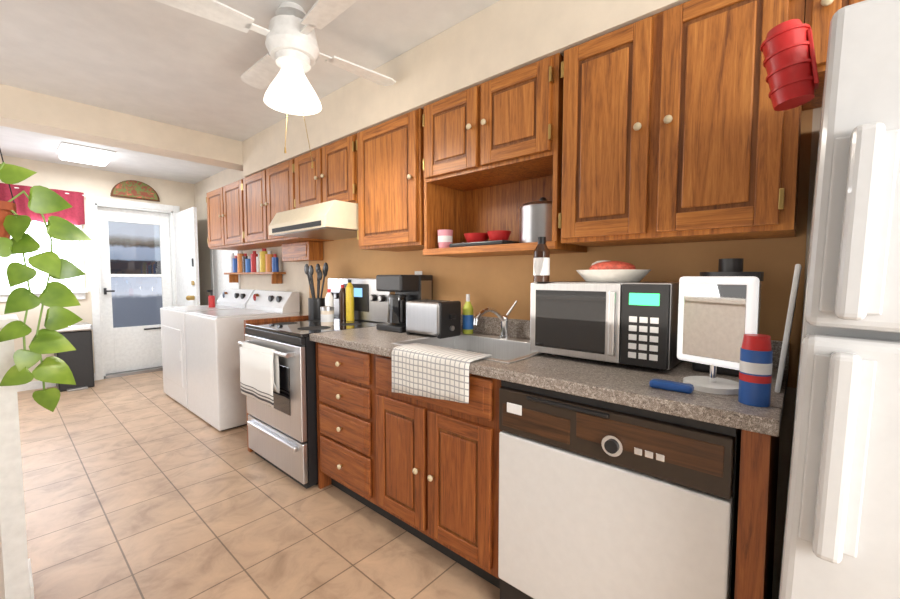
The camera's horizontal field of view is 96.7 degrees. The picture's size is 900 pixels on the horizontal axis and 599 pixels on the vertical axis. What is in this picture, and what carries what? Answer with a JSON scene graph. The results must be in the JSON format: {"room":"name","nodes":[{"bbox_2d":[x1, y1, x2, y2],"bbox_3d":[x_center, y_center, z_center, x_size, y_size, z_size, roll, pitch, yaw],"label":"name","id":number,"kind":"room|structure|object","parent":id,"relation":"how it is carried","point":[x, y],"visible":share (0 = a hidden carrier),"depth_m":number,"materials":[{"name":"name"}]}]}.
{"room":"kitchen","nodes":[
{"label":"kitchen","id":0,"kind":"room"},
{"bbox_2d":[0,314,33,598],"bbox_3d":[0.046,0.702,-0.097,4.950,1.090,0.235,3,4,41],"label":"wall","id":1,"kind":"structure","parent":0,"point":[16,580],"depth_m":1.43,"materials":[{"name":"white paint"}]},
{"bbox_2d":[0,155,194,381],"bbox_3d":[-5.236,-0.274,3.715,0.180,2.600,5.040,3,4,41],"label":"wall","id":2,"kind":"structure","parent":0,"point":[91,182],"depth_m":4.66,"materials":[{"name":"beige paint"}]},
{"bbox_2d":[0,225,87,301],"bbox_3d":[-4.721,-0.457,4.190,0.150,0.960,1.340,3,4,41],"label":"window","id":3,"kind":"structure","parent":2,"relation":"in","point":[77,293],"depth_m":4.62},
{"bbox_2d":[0,221,80,289],"bbox_3d":[-4.675,-0.470,4.150,0.022,0.740,1.230,3,4,41],"label":"window pane","id":4,"kind":"object","parent":3,"relation":"hanging from","point":[66,250],"visible":0.35,"depth_m":4.38,"materials":[{"name":"white glass"}]},
{"bbox_2d":[0,183,85,224],"bbox_3d":[-4.646,-1.006,4.093,0.064,0.382,1.390,3,4,41],"label":"valance curtain","id":5,"kind":"object","parent":3,"relation":"hanging from","point":[74,214],"visible":0.46,"depth_m":4.38,"materials":[{"name":"red fabric"}]},
{"bbox_2d":[17,373,95,391],"bbox_3d":[-4.959,0.993,3.542,0.559,0.090,5.039,3,4,41],"label":"baseboard","id":6,"kind":"structure","parent":2,"relation":"attached to","point":[32,385],"depth_m":4.39,"materials":[{"name":"white wood"}]},
{"bbox_2d":[86,196,179,379],"bbox_3d":[-3.983,-0.142,5.113,0.178,2.175,0.930,3,4,41],"label":"door frame","id":7,"kind":"structure","parent":2,"relation":"attached to","point":[95,279],"depth_m":4.79,"materials":[{"name":"white wood"}]},
{"bbox_2d":[97,207,171,373],"bbox_3d":[-4.001,-0.113,5.131,0.080,2.039,0.734,3,4,41],"label":"storm door","id":8,"kind":"structure","parent":2,"relation":"in","point":[133,347],"depth_m":5.09,"materials":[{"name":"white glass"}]},
{"bbox_2d":[110,180,159,201],"bbox_3d":[-3.916,-1.367,4.983,0.032,0.225,0.490,3,4,41],"label":"plaque","id":9,"kind":"object","parent":2,"relation":"attached to","point":[133,189],"visible":0.92,"depth_m":4.96,"materials":[{"name":"paint"}]},
{"bbox_2d":[174,207,199,305],"bbox_3d":[-3.377,-0.102,5.073,0.778,2.040,0.130,3,4,41],"label":"door leaf","id":10,"kind":"structure","parent":2,"relation":"in","point":[187,259],"depth_m":4.98,"materials":[{"name":"white metal"}]},
{"bbox_2d":[0,0,499,183],"bbox_3d":[-1.849,-1.331,0.853,9.200,0.160,5.340,3,4,41],"label":"ceiling","id":11,"kind":"structure","parent":0,"point":[154,60],"depth_m":2.20,"materials":[{"name":"white paint"}]},
{"bbox_2d":[0,149,90,411],"bbox_3d":[-1.414,-0.442,1.323,0.161,1.667,0.326,3,4,41],"label":"hanging plant","id":12,"kind":"object","parent":11,"relation":"hanging from","point":[56,297],"visible":1,"depth_m":1.34,"materials":[{"name":"plant"}]},
{"bbox_2d":[56,142,115,165],"bbox_3d":[-3.689,-1.458,4.054,0.500,0.074,0.400,3,4,41],"label":"fluorescent ceiling light","id":13,"kind":"object","parent":11,"relation":"attached to","point":[66,151],"visible":1,"depth_m":3.96,"materials":[{"name":"white plastic"}]},
{"bbox_2d":[0,84,242,170],"bbox_3d":[-3.379,-1.270,2.012,0.220,0.315,5.040,3,4,41],"label":"beam","id":14,"kind":"structure","parent":11,"relation":"attached to","point":[26,110],"depth_m":2.91,"materials":[{"name":"beige paint"}]},
{"bbox_2d":[155,0,395,168],"bbox_3d":[-0.709,-0.933,1.819,0.834,0.744,0.834,0,3,0],"label":"ceiling fan","id":15,"kind":"object","parent":11,"relation":"hanging from","point":[286,62],"visible":1,"depth_m":1.74,"materials":[{"name":"white metal"}]},
{"bbox_2d":[17,371,499,598],"bbox_3d":[-1.849,1.185,0.998,9.200,0.001,5.340,3,4,41],"label":"floor","id":16,"kind":"structure","parent":0,"point":[141,486],"depth_m":2.04,"materials":[{"name":"tile"}]},
{"bbox_2d":[54,322,94,391],"bbox_3d":[-4.199,0.631,4.466,0.390,0.705,0.306,3,4,41],"label":"trash can","id":17,"kind":"object","parent":16,"relation":"on","point":[78,361],"visible":0.62,"depth_m":4.39,"materials":[{"name":"black plastic"}]},
{"bbox_2d":[160,288,254,408],"bbox_3d":[-2.499,0.450,4.185,0.795,1.100,0.712,3,4,41],"label":"dryer","id":18,"kind":"object","parent":16,"relation":"on","point":[174,352],"visible":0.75,"depth_m":3.96,"materials":[{"name":"white metal"}]},
{"bbox_2d":[207,290,214,306],"bbox_3d":[-2.450,-0.010,4.103,0.060,0.180,0.069,3,4,41],"label":"spray bottle","id":19,"kind":"object","parent":18,"relation":"on","point":[211,300],"visible":0.98,"depth_m":4.09,"materials":[{"name":"plastic"}]},
{"bbox_2d":[185,290,299,430],"bbox_3d":[-1.888,0.480,3.653,0.785,1.100,0.700,3,4,41],"label":"washer","id":20,"kind":"object","parent":16,"relation":"on","point":[216,398],"visible":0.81,"depth_m":3.29,"materials":[{"name":"white metal"}]},
{"bbox_2d":[244,315,308,451],"bbox_3d":[-1.194,0.597,3.074,0.040,0.935,0.703,3,4,41],"label":"filler panel","id":21,"kind":"object","parent":16,"relation":"on","point":[271,320],"visible":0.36,"depth_m":2.86,"materials":[{"name":"brown wood"}]},
{"bbox_2d":[238,278,394,488],"bbox_3d":[-0.915,0.470,2.751,0.771,1.225,0.806,3,4,41],"label":"stove","id":22,"kind":"object","parent":16,"relation":"on","point":[278,373],"visible":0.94,"depth_m":2.43,"materials":[{"name":"silver metal"}]},
{"bbox_2d":[239,341,279,407],"bbox_3d":[-1.193,0.454,2.492,0.470,0.337,0.052,3,4,41],"label":"towel","id":23,"kind":"object","parent":22,"relation":"hanging from","point":[259,365],"depth_m":2.43,"materials":[{"name":"white fabric"}]},
{"bbox_2d":[304,262,327,319],"bbox_3d":[-1.005,-0.066,3.031,0.201,0.430,0.155,3,4,41],"label":"utensil crock","id":24,"kind":"object","parent":22,"relation":"on","point":[314,306],"visible":0.96,"depth_m":2.98,"materials":[{"name":"black plastic"}]},
{"bbox_2d":[320,306,333,325],"bbox_3d":[-0.813,0.109,2.653,0.088,0.124,0.087,3,4,41],"label":"candle jar","id":25,"kind":"object","parent":22,"relation":"on","point":[327,315],"visible":1,"depth_m":2.62,"materials":[{"name":"beige glass"}]},
{"bbox_2d":[325,289,333,305],"bbox_3d":[-0.870,0.041,2.887,0.060,0.233,0.058,3,4,41],"label":"bottle","id":26,"kind":"object","parent":22,"relation":"on","point":[329,300],"depth_m":2.86,"materials":[{"name":"white plastic"}]},
{"bbox_2d":[339,285,341,319],"bbox_3d":[-0.798,0.021,2.982,0.056,0.262,0.055,3,4,41],"label":"bottle","id":27,"kind":"object","parent":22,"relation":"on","point":[340,293],"depth_m":2.96,"materials":[{"name":"brown glass"}]},
{"bbox_2d":[342,279,353,320],"bbox_3d":[-0.731,0.004,2.922,0.060,0.303,0.058,3,4,41],"label":"bottle","id":28,"kind":"object","parent":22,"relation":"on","point":[346,304],"depth_m":2.90,"materials":[{"name":"yellow plastic"}]},
{"bbox_2d":[316,343,396,506],"bbox_3d":[-0.366,0.667,2.375,0.540,0.876,0.656,3,4,41],"label":"base cabinet","id":29,"kind":"object","parent":16,"relation":"on","point":[342,375],"depth_m":2.10,"materials":[{"name":"brown wood"}]},
{"bbox_2d":[365,375,492,583],"bbox_3d":[0.111,0.769,1.958,0.735,0.721,0.656,3,4,41],"label":"base cabinet","id":30,"kind":"object","parent":16,"relation":"on","point":[431,452],"depth_m":1.68,"materials":[{"name":"brown wood"}]},
{"bbox_2d":[493,375,781,598],"bbox_3d":[0.677,0.722,1.450,0.760,0.873,0.662,3,4,41],"label":"dishwasher","id":31,"kind":"object","parent":16,"relation":"on","point":[501,456],"depth_m":1.16,"materials":[{"name":"white metal"}]},
{"bbox_2d":[309,327,787,438],"bbox_3d":[0.195,0.240,1.843,2.068,0.040,0.670,3,4,41],"label":"countertop","id":32,"kind":"structure","parent":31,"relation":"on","point":[627,383],"depth_m":1.36,"materials":[{"name":"grey stone"}]},
{"bbox_2d":[376,275,432,332],"bbox_3d":[-0.276,0.016,2.459,0.234,0.335,0.270,3,4,41],"label":"coffee maker","id":33,"kind":"object","parent":32,"relation":"on","point":[404,288],"visible":0.81,"depth_m":2.37,"materials":[{"name":"black plastic"}]},
{"bbox_2d":[406,299,460,338],"bbox_3d":[-0.088,0.102,2.211,0.289,0.192,0.180,3,4,41],"label":"toaster","id":34,"kind":"object","parent":32,"relation":"on","point":[440,319],"visible":1,"depth_m":2.13,"materials":[{"name":"silver metal"}]},
{"bbox_2d":[391,342,492,403],"bbox_3d":[-0.046,0.317,1.693,0.435,0.202,0.156,3,4,41],"label":"towel","id":35,"kind":"object","parent":32,"relation":"hanging from","point":[431,374],"depth_m":1.63,"materials":[{"name":"white fabric"}]},
{"bbox_2d":[462,294,472,333],"bbox_3d":[0.101,0.080,2.243,0.061,0.220,0.061,3,4,41],"label":"dish soap","id":36,"kind":"object","parent":32,"relation":"on","point":[467,326],"visible":0.98,"depth_m":2.22,"materials":[{"name":"plastic"}]},
{"bbox_2d":[530,281,682,369],"bbox_3d":[0.634,0.080,1.603,0.515,0.300,0.380,3,4,41],"label":"microwave","id":37,"kind":"object","parent":32,"relation":"on","point":[632,323],"visible":0.96,"depth_m":1.43,"materials":[{"name":"silver metal"}]},
{"bbox_2d":[533,237,549,281],"bbox_3d":[0.369,-0.161,1.610,0.065,0.178,0.064,3,4,41],"label":"syrup bottle","id":38,"kind":"object","parent":37,"relation":"on","point":[541,265],"visible":1,"depth_m":1.59,"materials":[{"name":"brown glass"}]},
{"bbox_2d":[576,260,650,281],"bbox_3d":[0.625,-0.111,1.540,0.270,0.085,0.270,3,4,41],"label":"bowl","id":39,"kind":"object","parent":37,"relation":"on","point":[608,271],"visible":1,"depth_m":1.46,"materials":[{"name":"white ceramic"}]},
{"bbox_2d":[649,379,693,393],"bbox_3d":[0.636,0.248,1.150,0.110,0.022,0.040,3,4,41],"label":"razor","id":40,"kind":"object","parent":32,"relation":"on","point":[673,386],"visible":0.98,"depth_m":1.13,"materials":[{"name":"blue plastic"}]},
{"bbox_2d":[677,276,758,394],"bbox_3d":[0.769,0.096,1.163,0.201,0.325,0.150,3,4,41],"label":"mirror","id":41,"kind":"object","parent":32,"relation":"on","point":[717,318],"visible":0.81,"depth_m":1.15,"materials":[{"name":"silver metal"}]},
{"bbox_2d":[692,258,763,376],"bbox_3d":[0.958,0.053,1.375,0.180,0.385,0.180,3,4,41],"label":"food processor","id":42,"kind":"object","parent":32,"relation":"on","point":[730,267],"visible":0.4,"depth_m":1.33,"materials":[{"name":"black plastic"}]},
{"bbox_2d":[738,334,772,406],"bbox_3d":[0.781,0.178,1.023,0.067,0.176,0.066,3,4,41],"label":"can","id":43,"kind":"object","parent":32,"relation":"on","point":[755,366],"visible":1,"depth_m":1.00,"materials":[{"name":"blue plastic"}]},
{"bbox_2d":[775,264,801,392],"bbox_3d":[1.038,0.075,1.224,0.043,0.359,0.340,3,4,41],"label":"cutting board","id":44,"kind":"object","parent":32,"relation":"on","point":[789,319],"visible":0.98,"depth_m":1.10,"materials":[{"name":"white plastic"}]},
{"bbox_2d":[778,0,899,598],"bbox_3d":[1.222,0.340,0.800,0.857,1.751,0.833,3,4,41],"label":"fridge","id":45,"kind":"object","parent":16,"relation":"on","point":[841,537],"visible":0.98,"depth_m":0.71,"materials":[{"name":"white metal"}]},
{"bbox_2d":[760,19,818,110],"bbox_3d":[0.761,-0.525,0.900,0.105,0.179,0.088,3,4,41],"label":"cup holder","id":46,"kind":"object","parent":45,"relation":"attached to","point":[787,49],"visible":1,"depth_m":0.87,"materials":[{"name":"plastic"}]},
{"bbox_2d":[242,0,689,176],"bbox_3d":[0.657,-1.138,1.584,6.398,0.307,0.338,3,4,41],"label":"soffit","id":47,"kind":"structure","parent":0,"point":[497,39],"depth_m":1.92,"materials":[{"name":"beige paint"}]},
{"bbox_2d":[194,105,821,598],"bbox_3d":[-0.213,-0.220,2.769,9.200,2.600,0.203,3,4,41],"label":"wall","id":48,"kind":"structure","parent":0,"point":[500,285],"depth_m":1.87,"materials":[{"name":"brown paint"}]},
{"bbox_2d":[210,249,239,304],"bbox_3d":[-2.741,-0.096,4.873,0.900,2.110,0.015,3,4,41],"label":"door frame","id":49,"kind":"structure","parent":48,"relation":"attached to","point":[220,264],"depth_m":4.94,"materials":[{"name":"white paint"}]},
{"bbox_2d":[206,181,260,250],"bbox_3d":[-2.087,-0.823,4.030,1.018,0.599,0.333,3,4,41],"label":"upper cabinet","id":50,"kind":"object","parent":48,"relation":"attached to","point":[222,202],"depth_m":3.95,"materials":[{"name":"brown wood"}]},
{"bbox_2d":[224,248,285,283],"bbox_3d":[-2.073,-0.345,4.186,1.230,0.347,0.123,3,4,41],"label":"wall shelf","id":51,"kind":"object","parent":48,"relation":"attached to","point":[264,261],"visible":0.94,"depth_m":4.05,"materials":[{"name":"brown wood"}]},
{"bbox_2d":[238,173,333,247],"bbox_3d":[-1.411,-0.789,3.433,1.091,0.599,0.333,3,4,41],"label":"upper cabinet","id":52,"kind":"object","parent":48,"relation":"attached to","point":[249,202],"depth_m":3.52,"materials":[{"name":"brown wood"}]},
{"bbox_2d":[258,135,353,239],"bbox_3d":[-0.864,-0.755,2.817,0.838,0.595,0.532,3,4,41],"label":"upper cabinet","id":53,"kind":"object","parent":48,"relation":"attached to","point":[300,201],"depth_m":2.74,"materials":[{"name":"brown wood"}]},
{"bbox_2d":[354,109,461,251],"bbox_3d":[-0.267,-0.671,2.426,0.550,0.719,0.333,3,4,41],"label":"upper cabinet","id":54,"kind":"object","parent":48,"relation":"attached to","point":[393,212],"depth_m":2.26,"materials":[{"name":"brown wood"}]},
{"bbox_2d":[437,229,452,247],"bbox_3d":[-0.026,-0.320,2.144,0.084,0.100,0.084,3,4,41],"label":"cup","id":55,"kind":"object","parent":54,"relation":"in","point":[445,238],"visible":0.79,"depth_m":2.11,"materials":[{"name":"plastic"}]},
{"bbox_2d":[449,240,518,246],"bbox_3d":[0.204,-0.275,2.037,0.330,0.022,0.260,3,4,41],"label":"baking tray","id":56,"kind":"object","parent":54,"relation":"in","point":[493,242],"visible":0.38,"depth_m":1.92,"materials":[{"name":"grey metal"}]},
{"bbox_2d":[464,233,478,241],"bbox_3d":[0.141,-0.314,2.077,0.140,0.050,0.138,3,4,41],"label":"bowl","id":57,"kind":"object","parent":56,"relation":"on","point":[470,237],"depth_m":2.03,"materials":[{"name":"ceramic"}]},
{"bbox_2d":[479,230,510,240],"bbox_3d":[0.240,-0.308,1.963,0.120,0.050,0.118,3,4,41],"label":"bowl","id":58,"kind":"object","parent":56,"relation":"on","point":[492,235],"depth_m":1.92,"materials":[{"name":"ceramic"}]},
{"bbox_2d":[418,53,557,195],"bbox_3d":[0.244,-0.807,1.965,0.765,0.394,0.333,3,4,41],"label":"upper cabinet","id":59,"kind":"object","parent":48,"relation":"attached to","point":[498,132],"depth_m":1.84,"materials":[{"name":"brown wood"}]},
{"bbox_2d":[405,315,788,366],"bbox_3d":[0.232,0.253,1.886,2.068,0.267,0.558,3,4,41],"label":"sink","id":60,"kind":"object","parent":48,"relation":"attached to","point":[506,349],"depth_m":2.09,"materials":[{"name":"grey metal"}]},
{"bbox_2d":[554,0,813,251],"bbox_3d":[0.814,-0.598,1.472,0.717,0.754,0.333,3,4,41],"label":"upper cabinet","id":61,"kind":"object","parent":48,"relation":"attached to","point":[670,125],"depth_m":1.32,"materials":[{"name":"brown wood"}]},
{"bbox_2d":[519,197,551,242],"bbox_3d":[0.428,-0.362,1.847,0.234,0.218,0.216,3,4,41],"label":"stock pot","id":62,"kind":"object","parent":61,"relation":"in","point":[535,218],"visible":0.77,"depth_m":1.76,"materials":[{"name":"silver metal"}]},
{"bbox_2d":[806,0,864,109],"bbox_3d":[1.262,-0.788,1.064,0.474,0.329,0.333,3,4,41],"label":"upper cabinet","id":63,"kind":"object","parent":48,"relation":"attached to","point":[822,11],"depth_m":1.08,"materials":[{"name":"brown wood"}]},
{"label":"outside","id":64,"kind":"structure","parent":0,"visible":0},
{"bbox_2d":[108,221,162,327],"bbox_3d":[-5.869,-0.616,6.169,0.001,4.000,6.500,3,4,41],"label":"window","id":65,"kind":"structure","parent":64,"point":[119,309],"depth_m":6.78,"materials":[{"name":"clear glass"}]}
]}

